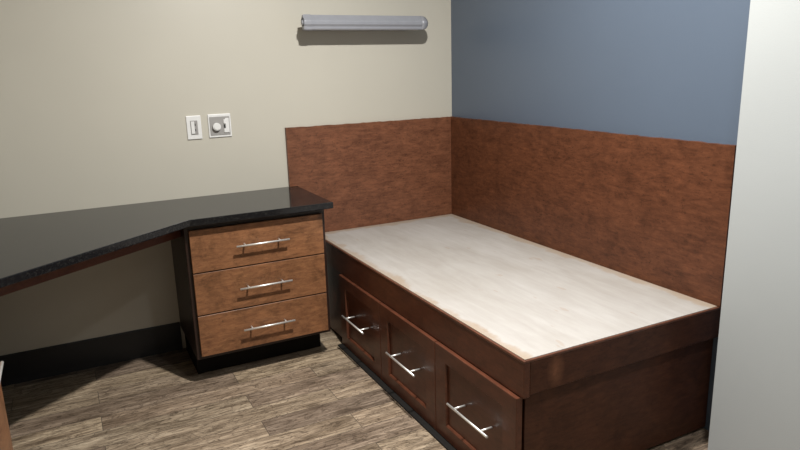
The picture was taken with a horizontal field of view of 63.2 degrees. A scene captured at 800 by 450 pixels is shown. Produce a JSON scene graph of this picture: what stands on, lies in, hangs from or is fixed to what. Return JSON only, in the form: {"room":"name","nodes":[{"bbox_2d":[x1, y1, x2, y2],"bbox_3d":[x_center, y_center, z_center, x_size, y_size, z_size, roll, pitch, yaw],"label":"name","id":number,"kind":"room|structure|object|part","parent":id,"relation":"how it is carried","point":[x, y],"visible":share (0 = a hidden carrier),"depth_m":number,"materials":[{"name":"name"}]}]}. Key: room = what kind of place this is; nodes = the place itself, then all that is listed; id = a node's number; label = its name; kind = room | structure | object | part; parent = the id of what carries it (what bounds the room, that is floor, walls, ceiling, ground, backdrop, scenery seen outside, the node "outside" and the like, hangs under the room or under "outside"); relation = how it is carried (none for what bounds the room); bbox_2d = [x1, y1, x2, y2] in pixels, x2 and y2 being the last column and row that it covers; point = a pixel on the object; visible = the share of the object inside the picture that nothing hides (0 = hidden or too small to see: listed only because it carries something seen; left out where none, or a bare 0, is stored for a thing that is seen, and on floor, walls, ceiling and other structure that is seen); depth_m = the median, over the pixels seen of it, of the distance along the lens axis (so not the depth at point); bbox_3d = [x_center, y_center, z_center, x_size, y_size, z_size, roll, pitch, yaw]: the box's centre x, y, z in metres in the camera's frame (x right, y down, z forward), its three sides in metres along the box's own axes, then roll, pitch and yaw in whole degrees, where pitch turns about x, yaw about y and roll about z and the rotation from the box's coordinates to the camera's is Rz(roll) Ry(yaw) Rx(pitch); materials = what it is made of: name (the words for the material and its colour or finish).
{"room":"dorm room","nodes":[
{"label":"dorm room","id":0,"kind":"room"},
{"bbox_2d":[0,0,451,355],"bbox_3d":[-0.946,-0.618,3.246,3.060,2.600,0.100,-8,15,-26],"label":"wall","id":1,"kind":"structure","parent":0,"point":[97,97],"depth_m":3.13,"materials":[{"name":"beige paint"}]},
{"bbox_2d":[0,322,182,386],"bbox_3d":[-1.644,0.647,3.103,1.156,0.148,0.009,-8,15,-26],"label":"baseboard","id":2,"kind":"structure","parent":1,"relation":"attached to","point":[40,363],"depth_m":3.17,"materials":[{"name":"black rubber"}]},
{"bbox_2d":[186,115,202,139],"bbox_3d":[-1.007,-0.477,3.180,0.070,0.114,0.012,-8,15,-26],"label":"light switch","id":3,"kind":"object","parent":1,"relation":"attached to","point":[193,123],"visible":1,"depth_m":3.18,"materials":[{"name":"white plastic"}]},
{"bbox_2d":[207,113,231,137],"bbox_3d":[-0.893,-0.494,3.229,0.112,0.114,0.026,-8,15,-26],"label":"dimmer switch","id":4,"kind":"object","parent":1,"relation":"attached to","point":[219,125],"visible":1,"depth_m":3.23,"materials":[{"name":"white plastic"}]},
{"bbox_3d":[-0.907,-0.487,3.218,0.038,0.038,0.018,-8,15,-26],"label":"knob","id":5,"kind":"part","parent":4,"relation":"part of","materials":[{"name":"white plastic"}]},
{"bbox_2d":[301,14,427,30],"bbox_3d":[-0.190,-1.059,3.409,0.716,0.076,0.135,-8,15,-26],"label":"wall light","id":6,"kind":"object","parent":1,"relation":"attached to","point":[309,22],"visible":1,"depth_m":3.35,"materials":[{"name":"silver metal"}]},
{"bbox_3d":[-0.236,-1.069,3.454,0.596,0.068,0.012,-8,15,-26],"label":"plate","id":7,"kind":"part","parent":6,"relation":"part of","materials":[{"name":"silver metal"}]},
{"bbox_2d":[285,116,451,231],"bbox_3d":[-0.136,-0.290,3.681,1.024,0.586,0.019,-8,15,-26],"label":"wood wall panel","id":8,"kind":"object","parent":1,"relation":"attached to","point":[379,172],"visible":0.97,"depth_m":3.67,"materials":[{"name":"brown wood"}]},
{"bbox_2d":[2,327,708,449],"bbox_3d":[0.395,1.159,1.188,2.960,0.050,5.400,-8,15,-26],"label":"floor","id":9,"kind":"structure","parent":0,"point":[317,398],"depth_m":2.77,"materials":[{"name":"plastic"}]},
{"bbox_2d":[0,361,12,449],"bbox_3d":[-1.246,0.687,1.605,0.525,0.756,0.645,-8,15,-26],"label":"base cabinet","id":10,"kind":"object","parent":9,"relation":"on","point":[5,437],"visible":1,"depth_m":1.89,"materials":[{"name":"brown wood"}]},
{"bbox_3d":[-1.040,0.400,1.656,0.038,0.009,0.243,-8,15,-26],"label":"handle","id":11,"kind":"part","parent":10,"relation":"part of","materials":[{"name":"silver metal"}]},
{"bbox_2d":[171,210,330,373],"bbox_3d":[-0.731,0.284,3.202,0.645,0.756,0.525,-8,15,-26],"label":"base cabinet","id":12,"kind":"object","parent":9,"relation":"on","point":[248,290],"visible":0.98,"depth_m":3.00,"materials":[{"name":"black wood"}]},
{"bbox_2d":[0,186,332,296],"bbox_3d":[-0.918,0.150,2.252,1.830,0.097,1.949,-8,15,-26],"label":"countertop","id":13,"kind":"structure","parent":12,"relation":"on","point":[36,249],"depth_m":2.69,"materials":[{"name":"black stone"}]},
{"bbox_3d":[-0.760,0.575,3.347,0.617,0.124,0.322,-8,15,-26],"label":"kick plate","id":14,"kind":"part","parent":12,"relation":"part of","materials":[{"name":"black laminate"}]},
{"bbox_3d":[-0.639,0.078,2.955,0.609,0.191,0.020,-8,15,-26],"label":"drawer","id":15,"kind":"part","parent":12,"relation":"part of","materials":[{"name":"orange wood"}]},
{"bbox_3d":[-0.634,0.270,3.002,0.609,0.191,0.020,-8,15,-26],"label":"drawer","id":16,"kind":"part","parent":12,"relation":"part of","materials":[{"name":"orange wood"}]},
{"bbox_3d":[-0.620,0.078,2.933,0.243,0.009,0.038,-8,15,-26],"label":"handle","id":17,"kind":"part","parent":12,"relation":"part of","materials":[{"name":"silver metal"}]},
{"bbox_3d":[-0.629,0.461,3.049,0.609,0.191,0.020,-8,15,-26],"label":"drawer","id":18,"kind":"part","parent":12,"relation":"part of","materials":[{"name":"orange wood"}]},
{"bbox_3d":[-0.615,0.270,2.979,0.243,0.009,0.038,-8,15,-26],"label":"handle","id":19,"kind":"part","parent":12,"relation":"part of","materials":[{"name":"silver metal"}]},
{"bbox_3d":[-0.609,0.462,3.026,0.243,0.009,0.038,-8,15,-26],"label":"handle","id":20,"kind":"part","parent":12,"relation":"part of","materials":[{"name":"silver metal"}]},
{"bbox_2d":[325,214,720,449],"bbox_3d":[0.331,0.423,3.025,0.958,0.513,1.862,-8,15,-26],"label":"platform bed","id":21,"kind":"object","parent":9,"relation":"on","point":[489,338],"visible":0.85,"depth_m":2.40,"materials":[{"name":"brown wood"}]},
{"bbox_3d":[-0.366,0.387,3.504,0.014,0.371,0.377,-8,15,-26],"label":"filler panel","id":22,"kind":"part","parent":21,"relation":"part of","materials":[{"name":"brown wood"}]},
{"bbox_3d":[-0.207,0.469,3.099,0.054,0.009,0.250,-8,15,-26],"label":"handle","id":23,"kind":"part","parent":21,"relation":"part of","materials":[{"name":"silver metal"}]},
{"bbox_3d":[-0.186,0.477,3.124,0.023,0.374,0.470,-8,15,-26],"label":"drawer","id":24,"kind":"part","parent":21,"relation":"part of","materials":[{"name":"brown wood"}]},
{"bbox_3d":[0.018,0.566,2.673,0.054,0.009,0.250,-8,15,-26],"label":"handle","id":25,"kind":"part","parent":21,"relation":"part of","materials":[{"name":"silver metal"}]},
{"bbox_3d":[0.034,0.572,2.708,0.023,0.374,0.482,-8,15,-26],"label":"drawer","id":26,"kind":"part","parent":21,"relation":"part of","materials":[{"name":"brown wood"}]},
{"bbox_3d":[-0.037,0.295,2.801,0.024,0.117,1.860,-8,15,-26],"label":"rail","id":27,"kind":"part","parent":21,"relation":"part of","materials":[{"name":"brown wood"}]},
{"bbox_3d":[0.247,0.665,2.240,0.054,0.009,0.250,-8,15,-26],"label":"handle","id":28,"kind":"part","parent":21,"relation":"part of","materials":[{"name":"silver metal"}]},
{"bbox_3d":[0.261,0.670,2.279,0.023,0.374,0.501,-8,15,-26],"label":"drawer","id":29,"kind":"part","parent":21,"relation":"part of","materials":[{"name":"brown wood"}]},
{"bbox_3d":[0.350,0.176,2.978,0.900,0.009,1.861,-8,15,-26],"label":"edge trim","id":30,"kind":"part","parent":21,"relation":"part of","materials":[{"name":"brown wood"}]},
{"bbox_3d":[0.362,0.417,3.055,0.874,0.484,1.838,-8,15,-26],"label":"bed frame","id":31,"kind":"part","parent":21,"relation":"part of","materials":[{"name":"brown wood"}]},
{"bbox_3d":[0.784,0.415,2.203,0.874,0.110,0.022,-8,15,-26],"label":"rail","id":32,"kind":"part","parent":21,"relation":"part of","materials":[{"name":"brown wood"}]},
{"bbox_2d":[451,0,749,430],"bbox_3d":[0.822,-0.605,2.989,0.150,2.500,1.972,-8,15,-26],"label":"wall","id":33,"kind":"structure","parent":0,"point":[673,69],"depth_m":2.71,"materials":[{"name":"blue paint"}]},
{"bbox_2d":[451,116,736,306],"bbox_3d":[0.739,-0.171,3.093,0.019,0.586,1.846,-8,15,-26],"label":"wood wall panel","id":34,"kind":"object","parent":33,"relation":"attached to","point":[654,210],"visible":0.98,"depth_m":2.79,"materials":[{"name":"brown wood"}]},
{"bbox_2d":[708,0,799,449],"bbox_3d":[1.988,-0.059,0.614,0.314,2.500,3.427,-8,15,-26],"label":"wall","id":35,"kind":"structure","parent":0,"point":[756,398],"depth_m":2.02,"materials":[{"name":"grey paint"}]}
]}

